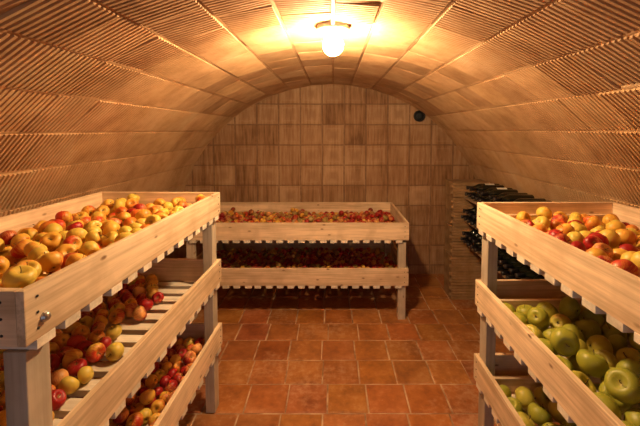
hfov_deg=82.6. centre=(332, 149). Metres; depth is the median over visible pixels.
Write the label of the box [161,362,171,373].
apple
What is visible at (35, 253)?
apple
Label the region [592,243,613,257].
apple
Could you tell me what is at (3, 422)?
apple
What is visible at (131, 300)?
apple
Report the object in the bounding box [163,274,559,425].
floor
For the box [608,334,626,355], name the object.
apple
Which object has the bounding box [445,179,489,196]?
block
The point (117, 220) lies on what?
apple
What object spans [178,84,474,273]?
wall
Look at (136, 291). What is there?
apple
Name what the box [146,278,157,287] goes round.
apple
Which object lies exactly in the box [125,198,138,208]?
apple
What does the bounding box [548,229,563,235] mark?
apple
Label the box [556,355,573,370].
apple
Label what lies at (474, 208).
wine bottle
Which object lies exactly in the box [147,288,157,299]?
apple
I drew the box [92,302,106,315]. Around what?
apple
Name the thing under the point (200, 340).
apple
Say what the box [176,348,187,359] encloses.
apple
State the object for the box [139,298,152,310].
apple
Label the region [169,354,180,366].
apple
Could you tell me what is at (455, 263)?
block
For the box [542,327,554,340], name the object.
apple
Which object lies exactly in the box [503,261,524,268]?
wine bottle
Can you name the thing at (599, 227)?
apple
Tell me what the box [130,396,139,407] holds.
apple
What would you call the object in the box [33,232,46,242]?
apple
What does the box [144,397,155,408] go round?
apple
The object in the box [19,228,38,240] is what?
apple
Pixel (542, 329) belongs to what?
apple
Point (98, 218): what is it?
apple
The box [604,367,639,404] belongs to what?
apple
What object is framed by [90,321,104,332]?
apple
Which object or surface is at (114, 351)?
apple
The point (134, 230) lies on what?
apple
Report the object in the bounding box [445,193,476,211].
block
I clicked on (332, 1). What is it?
cable conduit
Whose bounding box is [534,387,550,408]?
apple
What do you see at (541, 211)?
apple
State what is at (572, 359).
apple
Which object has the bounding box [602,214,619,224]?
apple
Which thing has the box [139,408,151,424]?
apple
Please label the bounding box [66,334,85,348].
apple
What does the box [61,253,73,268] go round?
apple
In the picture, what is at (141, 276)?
apple
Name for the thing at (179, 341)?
apple
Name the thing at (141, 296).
apple
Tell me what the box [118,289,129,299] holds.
apple
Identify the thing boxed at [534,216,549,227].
apple
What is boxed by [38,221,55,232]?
apple
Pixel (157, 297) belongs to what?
apple
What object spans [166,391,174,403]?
apple
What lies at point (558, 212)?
apple
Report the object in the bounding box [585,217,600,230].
apple
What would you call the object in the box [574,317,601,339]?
apple
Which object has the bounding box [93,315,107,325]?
apple
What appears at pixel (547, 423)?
apple
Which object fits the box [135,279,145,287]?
apple
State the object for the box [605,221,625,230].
apple
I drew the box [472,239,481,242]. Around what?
wine bottle
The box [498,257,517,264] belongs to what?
wine bottle
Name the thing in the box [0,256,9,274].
apple
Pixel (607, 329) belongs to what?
apple
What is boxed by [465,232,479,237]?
wine bottle
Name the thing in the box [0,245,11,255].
apple
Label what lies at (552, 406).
apple
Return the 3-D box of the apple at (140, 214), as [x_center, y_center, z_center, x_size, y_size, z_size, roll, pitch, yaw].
[-0.878,0.310,1.686,0.065,0.065,0.066,0,3,-4]
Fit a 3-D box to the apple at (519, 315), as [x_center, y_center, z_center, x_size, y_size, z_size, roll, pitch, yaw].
[0.806,0.763,1.587,0.091,0.095,0.093,2,4,40]
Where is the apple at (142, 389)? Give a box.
[138,386,150,395]
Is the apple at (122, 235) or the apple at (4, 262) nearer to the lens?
the apple at (4, 262)
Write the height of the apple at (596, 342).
0.095 m
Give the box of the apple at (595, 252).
[586,248,607,256]
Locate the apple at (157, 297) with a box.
[152,292,163,303]
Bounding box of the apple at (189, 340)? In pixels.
[184,337,193,347]
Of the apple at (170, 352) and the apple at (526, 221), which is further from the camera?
the apple at (170, 352)
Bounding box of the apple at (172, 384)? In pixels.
[164,379,177,392]
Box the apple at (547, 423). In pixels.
[542,422,558,425]
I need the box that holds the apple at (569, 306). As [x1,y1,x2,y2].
[559,296,580,317]
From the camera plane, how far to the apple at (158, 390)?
1.73 m
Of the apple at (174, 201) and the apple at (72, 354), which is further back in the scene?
the apple at (174, 201)
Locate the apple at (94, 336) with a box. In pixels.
[87,330,104,343]
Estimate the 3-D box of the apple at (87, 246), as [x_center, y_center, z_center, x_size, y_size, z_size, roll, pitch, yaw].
[-0.810,0.337,1.212,0.061,0.062,0.055,2,4,39]
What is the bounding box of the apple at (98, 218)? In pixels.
[91,216,103,223]
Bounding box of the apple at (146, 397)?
[139,389,154,404]
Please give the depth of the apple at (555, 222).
1.52 m
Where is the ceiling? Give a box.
[0,0,639,216]
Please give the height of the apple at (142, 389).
0.057 m
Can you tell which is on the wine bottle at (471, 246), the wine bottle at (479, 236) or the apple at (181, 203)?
the wine bottle at (479, 236)
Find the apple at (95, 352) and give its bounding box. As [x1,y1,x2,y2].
[85,342,105,362]
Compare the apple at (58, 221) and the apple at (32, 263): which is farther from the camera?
the apple at (58, 221)
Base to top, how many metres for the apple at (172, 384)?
0.062 m
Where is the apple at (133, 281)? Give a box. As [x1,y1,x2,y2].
[127,279,135,287]
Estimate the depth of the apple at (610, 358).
1.31 m
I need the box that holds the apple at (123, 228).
[117,226,131,233]
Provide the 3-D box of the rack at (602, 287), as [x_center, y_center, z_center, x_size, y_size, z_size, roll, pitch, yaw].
[1.087,0.945,1.223,0.704,1.286,1.330,0,3,-1]
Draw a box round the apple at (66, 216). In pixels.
[55,211,71,222]
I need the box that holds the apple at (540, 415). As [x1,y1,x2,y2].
[527,402,552,425]
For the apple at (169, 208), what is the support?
in the rack at (30, 315)
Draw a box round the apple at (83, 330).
[71,325,89,338]
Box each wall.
[158,248,177,281]
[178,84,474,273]
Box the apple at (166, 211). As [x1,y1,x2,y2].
[158,208,168,214]
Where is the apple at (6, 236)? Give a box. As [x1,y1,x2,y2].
[0,230,16,244]
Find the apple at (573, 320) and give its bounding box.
[569,313,580,322]
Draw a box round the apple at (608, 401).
[593,392,621,419]
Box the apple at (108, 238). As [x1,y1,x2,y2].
[101,231,117,246]
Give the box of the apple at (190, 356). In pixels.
[183,350,195,364]
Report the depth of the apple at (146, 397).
1.62 m
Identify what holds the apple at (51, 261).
on the apple
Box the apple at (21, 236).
[11,233,29,247]
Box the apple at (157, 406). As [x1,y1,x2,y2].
[150,399,164,413]
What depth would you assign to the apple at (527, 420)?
1.51 m
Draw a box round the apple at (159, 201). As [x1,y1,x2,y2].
[153,198,164,205]
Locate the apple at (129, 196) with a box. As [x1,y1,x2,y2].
[127,194,139,200]
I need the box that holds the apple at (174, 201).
[171,198,181,206]
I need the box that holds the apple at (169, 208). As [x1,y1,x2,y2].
[165,206,173,212]
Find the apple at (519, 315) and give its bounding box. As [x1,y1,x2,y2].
[513,312,528,324]
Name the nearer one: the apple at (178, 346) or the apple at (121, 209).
the apple at (121, 209)
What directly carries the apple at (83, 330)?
on the rack at (30, 315)
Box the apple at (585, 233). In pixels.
[579,230,591,238]
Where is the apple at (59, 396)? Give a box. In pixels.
[51,389,66,410]
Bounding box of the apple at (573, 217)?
[567,216,582,222]
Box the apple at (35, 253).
[27,247,50,259]
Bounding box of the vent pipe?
[414,110,424,120]
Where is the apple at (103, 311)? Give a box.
[95,308,108,317]
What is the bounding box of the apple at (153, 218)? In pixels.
[145,214,160,224]
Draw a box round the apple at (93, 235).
[85,230,101,243]
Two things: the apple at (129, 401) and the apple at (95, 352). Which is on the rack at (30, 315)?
the apple at (95, 352)
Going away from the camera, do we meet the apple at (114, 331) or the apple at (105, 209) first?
the apple at (114, 331)
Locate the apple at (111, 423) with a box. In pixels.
[109,419,117,425]
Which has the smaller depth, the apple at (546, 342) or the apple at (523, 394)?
the apple at (546, 342)
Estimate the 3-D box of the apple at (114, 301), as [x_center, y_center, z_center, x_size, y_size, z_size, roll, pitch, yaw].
[-1.074,0.769,1.794,0.061,0.060,0.059,0,3,3]
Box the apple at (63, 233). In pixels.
[59,231,67,239]
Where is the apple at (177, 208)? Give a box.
[171,206,183,211]
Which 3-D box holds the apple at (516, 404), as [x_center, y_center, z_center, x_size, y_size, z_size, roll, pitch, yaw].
[0.801,1.156,1.624,0.083,0.078,0.084,-1,3,-14]
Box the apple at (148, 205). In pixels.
[146,203,154,209]
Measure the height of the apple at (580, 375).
0.090 m
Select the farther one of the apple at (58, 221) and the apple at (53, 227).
the apple at (58, 221)
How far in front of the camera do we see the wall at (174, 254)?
4.04 m
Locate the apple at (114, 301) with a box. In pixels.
[108,299,121,309]
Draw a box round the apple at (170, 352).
[166,349,175,360]
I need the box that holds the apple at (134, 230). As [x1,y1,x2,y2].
[130,228,141,232]
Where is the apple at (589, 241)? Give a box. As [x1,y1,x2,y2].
[583,235,602,249]
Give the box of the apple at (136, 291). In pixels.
[132,287,146,297]
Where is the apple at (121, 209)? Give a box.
[115,206,126,216]
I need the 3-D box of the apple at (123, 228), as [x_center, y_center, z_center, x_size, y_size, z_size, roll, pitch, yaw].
[-0.801,0.327,1.404,0.062,0.064,0.056,1,3,10]
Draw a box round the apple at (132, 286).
[128,284,139,291]
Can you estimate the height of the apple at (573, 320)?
0.080 m
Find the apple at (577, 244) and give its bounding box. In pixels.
[570,241,585,251]
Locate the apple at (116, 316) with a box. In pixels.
[109,308,124,323]
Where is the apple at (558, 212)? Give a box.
[553,211,567,220]
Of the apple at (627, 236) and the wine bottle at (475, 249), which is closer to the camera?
the apple at (627, 236)
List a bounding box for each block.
[444,221,474,240]
[444,249,481,270]
[444,263,480,284]
[444,276,474,299]
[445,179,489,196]
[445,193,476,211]
[445,207,471,226]
[445,236,477,255]
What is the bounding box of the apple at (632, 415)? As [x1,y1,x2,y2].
[624,408,639,425]
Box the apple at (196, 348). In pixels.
[191,343,201,354]
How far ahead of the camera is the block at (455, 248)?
3.52 m
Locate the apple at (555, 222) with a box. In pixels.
[550,219,566,229]
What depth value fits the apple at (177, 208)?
1.75 m
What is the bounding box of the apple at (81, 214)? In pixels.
[73,211,88,220]
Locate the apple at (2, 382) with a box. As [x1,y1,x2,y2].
[0,371,4,389]
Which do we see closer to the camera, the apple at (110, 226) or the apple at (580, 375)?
the apple at (580, 375)
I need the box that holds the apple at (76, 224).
[66,222,82,230]
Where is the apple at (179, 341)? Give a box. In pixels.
[175,338,183,346]
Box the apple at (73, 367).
[66,358,86,376]
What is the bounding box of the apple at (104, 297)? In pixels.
[103,292,117,301]
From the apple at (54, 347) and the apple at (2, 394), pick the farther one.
the apple at (54, 347)
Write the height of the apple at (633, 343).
0.090 m
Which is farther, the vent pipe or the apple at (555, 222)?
the vent pipe
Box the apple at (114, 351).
[105,342,123,361]
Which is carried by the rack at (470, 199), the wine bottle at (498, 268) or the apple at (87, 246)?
the wine bottle at (498, 268)
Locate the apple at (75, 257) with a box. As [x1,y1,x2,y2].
[65,253,86,266]
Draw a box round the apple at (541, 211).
[536,207,552,219]
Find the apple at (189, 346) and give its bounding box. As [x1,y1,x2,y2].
[186,344,193,350]
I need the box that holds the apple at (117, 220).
[106,218,122,227]
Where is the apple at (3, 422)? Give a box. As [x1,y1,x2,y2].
[0,409,6,425]
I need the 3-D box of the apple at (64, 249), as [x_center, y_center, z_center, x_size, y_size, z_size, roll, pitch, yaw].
[-0.872,0.341,1.188,0.058,0.062,0.064,2,3,30]
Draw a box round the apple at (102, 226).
[101,220,114,235]
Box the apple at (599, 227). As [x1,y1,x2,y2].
[590,225,605,232]
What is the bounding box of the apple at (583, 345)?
[565,338,588,358]
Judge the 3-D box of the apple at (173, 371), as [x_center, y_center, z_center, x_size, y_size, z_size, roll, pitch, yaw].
[-0.826,1.159,1.872,0.050,0.055,0.055,0,3,4]
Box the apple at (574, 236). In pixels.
[567,231,583,242]
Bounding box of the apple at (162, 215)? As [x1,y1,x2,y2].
[156,212,167,218]
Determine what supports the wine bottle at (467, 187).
on the wine bottle
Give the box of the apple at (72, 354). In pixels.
[62,349,82,368]
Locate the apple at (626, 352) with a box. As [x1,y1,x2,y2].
[615,347,639,361]
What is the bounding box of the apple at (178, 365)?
[173,361,183,372]
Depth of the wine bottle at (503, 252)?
2.78 m
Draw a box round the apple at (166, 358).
[159,355,167,368]
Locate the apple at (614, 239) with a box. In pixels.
[599,229,620,247]
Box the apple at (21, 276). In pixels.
[2,265,37,287]
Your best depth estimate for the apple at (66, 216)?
1.70 m
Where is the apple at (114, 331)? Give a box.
[106,325,121,339]
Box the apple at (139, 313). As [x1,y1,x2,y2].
[132,306,147,320]
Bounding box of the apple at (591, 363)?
[576,349,608,377]
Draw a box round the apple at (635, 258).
[631,251,639,269]
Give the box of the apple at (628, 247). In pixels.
[618,244,638,251]
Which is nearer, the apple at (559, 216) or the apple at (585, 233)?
the apple at (585, 233)
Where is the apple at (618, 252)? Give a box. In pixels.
[612,248,626,259]
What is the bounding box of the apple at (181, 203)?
[176,200,186,205]
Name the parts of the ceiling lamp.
globe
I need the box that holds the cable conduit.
[331,0,334,24]
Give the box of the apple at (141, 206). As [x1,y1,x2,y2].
[133,203,146,209]
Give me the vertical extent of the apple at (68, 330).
0.064 m
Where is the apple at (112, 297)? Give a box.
[107,295,119,303]
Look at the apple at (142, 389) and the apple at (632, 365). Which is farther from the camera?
the apple at (142, 389)
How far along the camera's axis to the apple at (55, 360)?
1.34 m
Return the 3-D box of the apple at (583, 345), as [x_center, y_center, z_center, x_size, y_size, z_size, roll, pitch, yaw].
[0.932,0.774,1.403,0.093,0.092,0.084,-1,3,-22]
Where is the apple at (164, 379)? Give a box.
[159,375,170,388]
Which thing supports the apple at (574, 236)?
on the apple
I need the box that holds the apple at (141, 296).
[135,293,146,304]
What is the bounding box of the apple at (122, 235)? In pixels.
[114,232,132,242]
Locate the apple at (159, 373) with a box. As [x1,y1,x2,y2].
[154,370,165,381]
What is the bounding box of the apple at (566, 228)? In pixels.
[556,223,574,234]
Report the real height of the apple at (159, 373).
0.052 m
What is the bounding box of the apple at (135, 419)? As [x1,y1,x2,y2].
[126,412,142,425]
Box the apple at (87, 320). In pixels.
[79,316,92,327]
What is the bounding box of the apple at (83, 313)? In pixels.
[79,310,93,320]
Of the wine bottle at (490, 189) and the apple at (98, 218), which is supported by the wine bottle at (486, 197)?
the wine bottle at (490, 189)
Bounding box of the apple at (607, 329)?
[601,323,627,340]
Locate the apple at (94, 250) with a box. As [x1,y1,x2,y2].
[86,248,100,255]
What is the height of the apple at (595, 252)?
0.067 m
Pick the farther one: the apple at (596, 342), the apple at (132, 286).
the apple at (132, 286)
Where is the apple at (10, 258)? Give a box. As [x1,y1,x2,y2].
[4,255,19,266]
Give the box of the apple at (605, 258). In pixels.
[597,255,613,262]
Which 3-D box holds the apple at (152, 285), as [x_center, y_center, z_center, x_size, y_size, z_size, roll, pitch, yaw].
[-0.981,0.757,1.976,0.061,0.054,0.062,-1,3,-17]
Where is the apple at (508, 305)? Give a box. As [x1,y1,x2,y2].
[504,303,516,311]
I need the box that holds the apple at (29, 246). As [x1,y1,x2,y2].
[23,241,47,255]
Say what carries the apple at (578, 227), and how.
on the apple
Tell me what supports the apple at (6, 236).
in the rack at (30, 315)
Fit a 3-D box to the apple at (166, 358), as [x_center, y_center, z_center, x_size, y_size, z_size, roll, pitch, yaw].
[-0.922,1.151,1.966,0.058,0.061,0.063,-2,4,-37]
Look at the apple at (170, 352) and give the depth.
2.01 m
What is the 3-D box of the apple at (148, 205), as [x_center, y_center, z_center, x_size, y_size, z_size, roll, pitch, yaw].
[-1.002,0.328,1.991,0.057,0.064,0.064,-1,3,-21]
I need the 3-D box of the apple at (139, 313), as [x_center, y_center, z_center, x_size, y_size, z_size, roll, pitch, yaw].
[-0.903,0.770,1.702,0.068,0.067,0.062,3,4,43]
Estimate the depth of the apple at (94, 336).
1.49 m
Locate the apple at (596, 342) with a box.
[586,335,613,353]
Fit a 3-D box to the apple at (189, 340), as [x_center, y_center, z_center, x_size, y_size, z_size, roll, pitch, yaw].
[-0.847,1.141,2.140,0.059,0.058,0.061,-1,3,-26]
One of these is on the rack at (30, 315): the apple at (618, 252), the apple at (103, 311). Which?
the apple at (103, 311)
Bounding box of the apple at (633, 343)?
[629,333,639,351]
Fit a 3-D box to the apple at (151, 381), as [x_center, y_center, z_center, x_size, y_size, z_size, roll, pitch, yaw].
[-0.895,1.148,1.797,0.056,0.062,0.063,0,3,7]
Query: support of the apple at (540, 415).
on the rack at (602, 287)
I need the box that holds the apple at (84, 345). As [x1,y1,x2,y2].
[76,340,93,357]
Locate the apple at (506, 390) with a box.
[499,385,510,396]
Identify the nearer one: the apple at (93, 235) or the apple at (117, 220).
the apple at (93, 235)
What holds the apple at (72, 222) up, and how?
in the rack at (30, 315)
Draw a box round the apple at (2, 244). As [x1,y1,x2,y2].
[0,238,4,251]
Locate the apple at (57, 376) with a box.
[51,369,68,388]
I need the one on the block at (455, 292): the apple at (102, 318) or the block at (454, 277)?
the block at (454, 277)
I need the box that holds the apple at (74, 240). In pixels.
[62,235,81,249]
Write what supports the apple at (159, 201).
in the rack at (30, 315)
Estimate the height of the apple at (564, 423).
0.078 m
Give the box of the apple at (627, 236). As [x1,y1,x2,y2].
[615,229,636,244]
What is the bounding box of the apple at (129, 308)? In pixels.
[124,303,137,316]
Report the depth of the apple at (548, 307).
1.66 m
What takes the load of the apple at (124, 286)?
on the rack at (30, 315)
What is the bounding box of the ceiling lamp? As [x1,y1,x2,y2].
[316,20,349,55]
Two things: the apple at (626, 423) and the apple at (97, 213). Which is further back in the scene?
the apple at (97, 213)
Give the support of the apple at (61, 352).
on the rack at (30, 315)
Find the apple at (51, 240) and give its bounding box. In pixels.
[40,232,62,249]
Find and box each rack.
[0,192,221,425]
[184,202,408,319]
[463,197,544,278]
[474,202,639,425]
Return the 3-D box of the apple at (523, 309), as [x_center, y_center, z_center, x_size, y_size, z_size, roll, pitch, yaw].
[0.897,0.760,1.691,0.085,0.079,0.085,1,3,10]
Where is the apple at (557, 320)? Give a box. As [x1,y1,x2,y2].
[550,314,571,328]
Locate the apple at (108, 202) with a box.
[103,199,113,208]
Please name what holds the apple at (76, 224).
on the apple
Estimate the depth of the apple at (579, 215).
1.65 m
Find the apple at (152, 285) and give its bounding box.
[146,283,158,291]
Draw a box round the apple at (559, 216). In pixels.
[551,214,566,221]
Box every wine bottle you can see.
[462,207,476,212]
[462,229,478,234]
[465,191,476,195]
[465,209,476,214]
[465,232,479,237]
[466,184,499,188]
[467,219,476,222]
[467,242,480,245]
[468,235,481,239]
[469,185,504,190]
[470,243,481,248]
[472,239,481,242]
[473,248,481,251]
[475,196,487,200]
[476,188,511,193]
[480,189,517,195]
[488,193,527,201]
[493,194,533,201]
[497,267,508,270]
[498,250,507,255]
[498,254,512,259]
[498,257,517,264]
[500,271,514,275]
[503,198,545,201]
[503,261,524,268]
[506,275,520,278]
[509,265,531,272]
[514,270,538,277]
[521,275,544,278]
[522,200,551,201]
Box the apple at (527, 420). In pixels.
[517,411,535,425]
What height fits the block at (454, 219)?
0.140 m
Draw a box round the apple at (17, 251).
[10,239,31,257]
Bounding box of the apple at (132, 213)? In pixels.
[130,208,140,217]
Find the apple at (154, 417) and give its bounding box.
[148,413,159,425]
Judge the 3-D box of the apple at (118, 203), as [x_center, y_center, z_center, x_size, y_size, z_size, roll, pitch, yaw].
[-1.120,0.296,1.907,0.068,0.068,0.059,3,4,44]
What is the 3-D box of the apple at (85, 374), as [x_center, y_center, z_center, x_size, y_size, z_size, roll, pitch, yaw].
[-0.876,0.799,1.287,0.049,0.056,0.056,-1,3,-14]
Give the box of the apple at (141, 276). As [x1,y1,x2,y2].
[136,275,145,280]
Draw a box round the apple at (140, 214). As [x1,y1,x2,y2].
[135,209,150,219]
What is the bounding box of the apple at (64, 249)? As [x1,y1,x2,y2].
[55,244,77,256]
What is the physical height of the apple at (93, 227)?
0.063 m
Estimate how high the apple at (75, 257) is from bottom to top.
0.064 m
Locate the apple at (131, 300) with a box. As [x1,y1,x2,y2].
[124,298,136,306]
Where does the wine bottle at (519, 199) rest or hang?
on the wine bottle
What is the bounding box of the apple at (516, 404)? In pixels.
[507,397,522,411]
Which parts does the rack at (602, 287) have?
post, rail, rail, rail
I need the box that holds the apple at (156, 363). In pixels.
[151,362,158,373]
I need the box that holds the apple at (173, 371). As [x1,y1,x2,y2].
[167,368,176,379]
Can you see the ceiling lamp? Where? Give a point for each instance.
(332, 44)
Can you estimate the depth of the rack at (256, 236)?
3.13 m
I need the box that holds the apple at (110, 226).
[103,222,119,234]
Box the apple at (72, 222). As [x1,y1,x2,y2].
[67,220,83,226]
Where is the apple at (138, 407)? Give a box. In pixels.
[129,403,144,413]
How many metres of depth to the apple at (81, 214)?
1.67 m
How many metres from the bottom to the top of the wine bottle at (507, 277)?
0.075 m
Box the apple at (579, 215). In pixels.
[568,212,582,219]
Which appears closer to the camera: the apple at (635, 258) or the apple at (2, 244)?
the apple at (635, 258)
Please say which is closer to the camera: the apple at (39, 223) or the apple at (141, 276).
the apple at (39, 223)
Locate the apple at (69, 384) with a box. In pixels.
[58,376,79,394]
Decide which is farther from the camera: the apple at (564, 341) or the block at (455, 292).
the block at (455, 292)
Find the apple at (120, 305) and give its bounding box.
[110,302,124,312]
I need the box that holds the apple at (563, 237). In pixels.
[553,234,571,243]
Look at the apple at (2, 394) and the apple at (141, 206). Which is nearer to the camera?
the apple at (2, 394)
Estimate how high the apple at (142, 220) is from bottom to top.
0.062 m
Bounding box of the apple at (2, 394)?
[0,390,5,409]
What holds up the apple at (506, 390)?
on the rack at (602, 287)
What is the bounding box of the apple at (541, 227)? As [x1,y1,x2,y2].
[532,224,547,232]
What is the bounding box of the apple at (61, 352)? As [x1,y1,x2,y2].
[56,346,73,362]
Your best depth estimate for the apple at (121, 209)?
1.78 m
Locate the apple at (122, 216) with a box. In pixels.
[116,212,130,222]
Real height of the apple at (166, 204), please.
0.059 m
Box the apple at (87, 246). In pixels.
[79,241,98,254]
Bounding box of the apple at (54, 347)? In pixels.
[49,342,58,353]
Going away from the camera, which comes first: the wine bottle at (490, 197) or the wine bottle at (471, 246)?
the wine bottle at (490, 197)
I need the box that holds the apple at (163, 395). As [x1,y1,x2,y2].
[159,391,169,403]
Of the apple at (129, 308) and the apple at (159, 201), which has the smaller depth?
the apple at (129, 308)
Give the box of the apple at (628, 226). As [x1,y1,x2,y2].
[626,224,639,232]
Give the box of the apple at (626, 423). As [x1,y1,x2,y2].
[622,421,634,425]
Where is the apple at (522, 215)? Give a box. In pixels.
[516,211,530,220]
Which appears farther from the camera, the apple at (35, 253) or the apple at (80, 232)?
the apple at (80, 232)
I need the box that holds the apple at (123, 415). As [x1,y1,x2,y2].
[112,407,128,423]
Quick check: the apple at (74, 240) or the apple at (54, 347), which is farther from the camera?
the apple at (54, 347)
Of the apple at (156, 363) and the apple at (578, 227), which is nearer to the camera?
the apple at (578, 227)
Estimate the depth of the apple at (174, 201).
2.00 m
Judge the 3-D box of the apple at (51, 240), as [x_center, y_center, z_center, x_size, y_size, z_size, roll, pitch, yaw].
[-1.012,0.331,1.310,0.063,0.062,0.067,2,4,39]
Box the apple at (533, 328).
[526,324,543,337]
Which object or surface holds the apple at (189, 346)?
on the rack at (30, 315)
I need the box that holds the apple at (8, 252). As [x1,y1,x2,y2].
[1,251,10,256]
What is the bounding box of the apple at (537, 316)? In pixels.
[527,307,549,328]
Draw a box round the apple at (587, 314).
[579,309,604,327]
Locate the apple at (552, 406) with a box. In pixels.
[548,401,565,423]
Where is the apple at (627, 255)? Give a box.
[620,251,634,260]
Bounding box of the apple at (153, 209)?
[148,206,159,214]
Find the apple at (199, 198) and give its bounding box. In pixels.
[196,196,205,201]
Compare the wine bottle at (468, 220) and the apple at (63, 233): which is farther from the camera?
the wine bottle at (468, 220)
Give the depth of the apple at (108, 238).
1.32 m
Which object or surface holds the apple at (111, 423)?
on the rack at (30, 315)
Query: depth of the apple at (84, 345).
1.42 m
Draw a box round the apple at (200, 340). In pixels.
[194,337,204,347]
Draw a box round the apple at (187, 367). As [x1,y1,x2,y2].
[184,363,192,374]
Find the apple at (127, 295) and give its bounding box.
[121,291,133,303]
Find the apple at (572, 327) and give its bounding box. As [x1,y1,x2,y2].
[562,324,585,342]
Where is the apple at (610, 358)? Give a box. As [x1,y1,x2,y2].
[594,350,617,367]
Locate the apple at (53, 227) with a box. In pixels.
[43,223,62,232]
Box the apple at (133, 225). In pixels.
[129,221,142,228]
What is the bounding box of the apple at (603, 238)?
[588,232,608,245]
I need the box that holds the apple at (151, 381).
[145,374,157,388]
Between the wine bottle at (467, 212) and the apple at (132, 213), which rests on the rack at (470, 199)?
the wine bottle at (467, 212)
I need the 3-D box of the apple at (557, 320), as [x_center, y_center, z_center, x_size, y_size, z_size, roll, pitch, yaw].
[0.996,0.768,1.593,0.080,0.085,0.087,-1,3,-16]
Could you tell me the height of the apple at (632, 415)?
0.081 m
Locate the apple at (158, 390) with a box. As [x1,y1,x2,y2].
[154,387,162,398]
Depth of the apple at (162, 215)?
1.57 m
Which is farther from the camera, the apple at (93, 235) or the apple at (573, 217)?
the apple at (573, 217)
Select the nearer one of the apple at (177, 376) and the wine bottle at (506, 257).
the apple at (177, 376)
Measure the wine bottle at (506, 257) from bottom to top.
0.076 m
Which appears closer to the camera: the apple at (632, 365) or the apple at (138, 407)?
the apple at (632, 365)
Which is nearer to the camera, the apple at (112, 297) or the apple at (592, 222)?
the apple at (592, 222)
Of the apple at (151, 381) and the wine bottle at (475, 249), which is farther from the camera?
the wine bottle at (475, 249)
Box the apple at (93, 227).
[85,225,101,236]
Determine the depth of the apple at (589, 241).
1.26 m
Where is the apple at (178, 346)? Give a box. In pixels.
[175,344,184,351]
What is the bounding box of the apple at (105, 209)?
[95,205,109,215]
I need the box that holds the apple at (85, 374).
[77,366,93,383]
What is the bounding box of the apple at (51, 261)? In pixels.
[38,251,62,271]
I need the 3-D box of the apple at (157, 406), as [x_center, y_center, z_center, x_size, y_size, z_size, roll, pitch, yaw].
[-0.792,1.168,1.648,0.061,0.061,0.056,0,3,1]
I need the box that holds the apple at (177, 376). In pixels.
[173,373,183,384]
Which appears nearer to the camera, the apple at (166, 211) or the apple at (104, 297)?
the apple at (166, 211)
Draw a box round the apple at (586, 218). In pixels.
[583,215,600,222]
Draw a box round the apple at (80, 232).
[66,228,86,242]
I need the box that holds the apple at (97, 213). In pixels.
[91,211,105,220]
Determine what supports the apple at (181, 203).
in the rack at (30, 315)
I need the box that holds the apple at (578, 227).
[570,221,587,231]
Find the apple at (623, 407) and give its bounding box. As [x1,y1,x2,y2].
[599,381,631,412]
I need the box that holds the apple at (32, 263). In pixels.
[14,260,41,276]
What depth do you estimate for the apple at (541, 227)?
1.44 m
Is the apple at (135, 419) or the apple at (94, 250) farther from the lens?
the apple at (135, 419)
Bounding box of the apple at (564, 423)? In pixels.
[559,420,576,425]
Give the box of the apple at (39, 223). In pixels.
[33,220,44,232]
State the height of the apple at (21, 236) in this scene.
0.059 m
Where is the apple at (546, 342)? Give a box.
[539,338,557,354]
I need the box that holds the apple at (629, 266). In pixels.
[610,259,639,276]
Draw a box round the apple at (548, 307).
[536,302,558,317]
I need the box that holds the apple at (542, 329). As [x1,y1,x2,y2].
[529,322,549,332]
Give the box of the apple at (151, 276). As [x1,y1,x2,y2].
[146,274,156,283]
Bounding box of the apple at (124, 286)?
[118,283,128,294]
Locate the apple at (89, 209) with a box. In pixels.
[81,205,94,215]
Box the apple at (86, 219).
[79,216,90,228]
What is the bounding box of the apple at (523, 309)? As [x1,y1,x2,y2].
[516,304,531,318]
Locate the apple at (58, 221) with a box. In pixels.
[54,219,65,230]
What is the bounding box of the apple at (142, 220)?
[135,218,145,224]
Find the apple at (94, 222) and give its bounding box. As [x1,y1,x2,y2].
[85,220,101,228]
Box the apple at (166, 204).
[162,202,172,207]
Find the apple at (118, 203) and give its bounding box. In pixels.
[112,199,124,210]
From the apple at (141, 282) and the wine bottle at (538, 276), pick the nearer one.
the apple at (141, 282)
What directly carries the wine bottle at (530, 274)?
on the wine bottle
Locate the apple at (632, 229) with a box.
[626,228,638,235]
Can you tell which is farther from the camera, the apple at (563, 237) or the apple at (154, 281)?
the apple at (154, 281)
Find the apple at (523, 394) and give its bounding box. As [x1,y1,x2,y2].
[515,386,535,410]
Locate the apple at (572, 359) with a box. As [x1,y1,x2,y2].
[568,355,589,376]
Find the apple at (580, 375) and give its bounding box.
[572,370,596,391]
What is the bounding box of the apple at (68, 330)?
[63,322,80,336]
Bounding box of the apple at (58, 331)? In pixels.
[49,329,62,341]
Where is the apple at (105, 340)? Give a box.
[97,336,111,348]
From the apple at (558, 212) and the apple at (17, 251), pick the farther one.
the apple at (558, 212)
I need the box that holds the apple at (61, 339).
[51,333,69,348]
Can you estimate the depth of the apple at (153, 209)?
1.77 m
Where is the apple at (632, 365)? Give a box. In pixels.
[616,359,639,378]
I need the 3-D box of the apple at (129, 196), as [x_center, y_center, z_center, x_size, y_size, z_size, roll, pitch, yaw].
[-1.153,0.284,2.103,0.065,0.058,0.065,1,3,21]
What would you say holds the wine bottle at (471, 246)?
on the rack at (470, 199)
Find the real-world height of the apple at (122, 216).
0.059 m
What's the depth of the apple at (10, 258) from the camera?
1.24 m
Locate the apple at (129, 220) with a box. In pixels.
[123,217,136,225]
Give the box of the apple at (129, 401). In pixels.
[126,393,135,405]
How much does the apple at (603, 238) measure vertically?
0.064 m
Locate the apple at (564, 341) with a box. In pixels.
[550,327,579,355]
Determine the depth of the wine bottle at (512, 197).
2.77 m
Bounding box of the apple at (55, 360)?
[50,354,60,371]
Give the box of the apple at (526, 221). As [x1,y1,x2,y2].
[522,219,533,225]

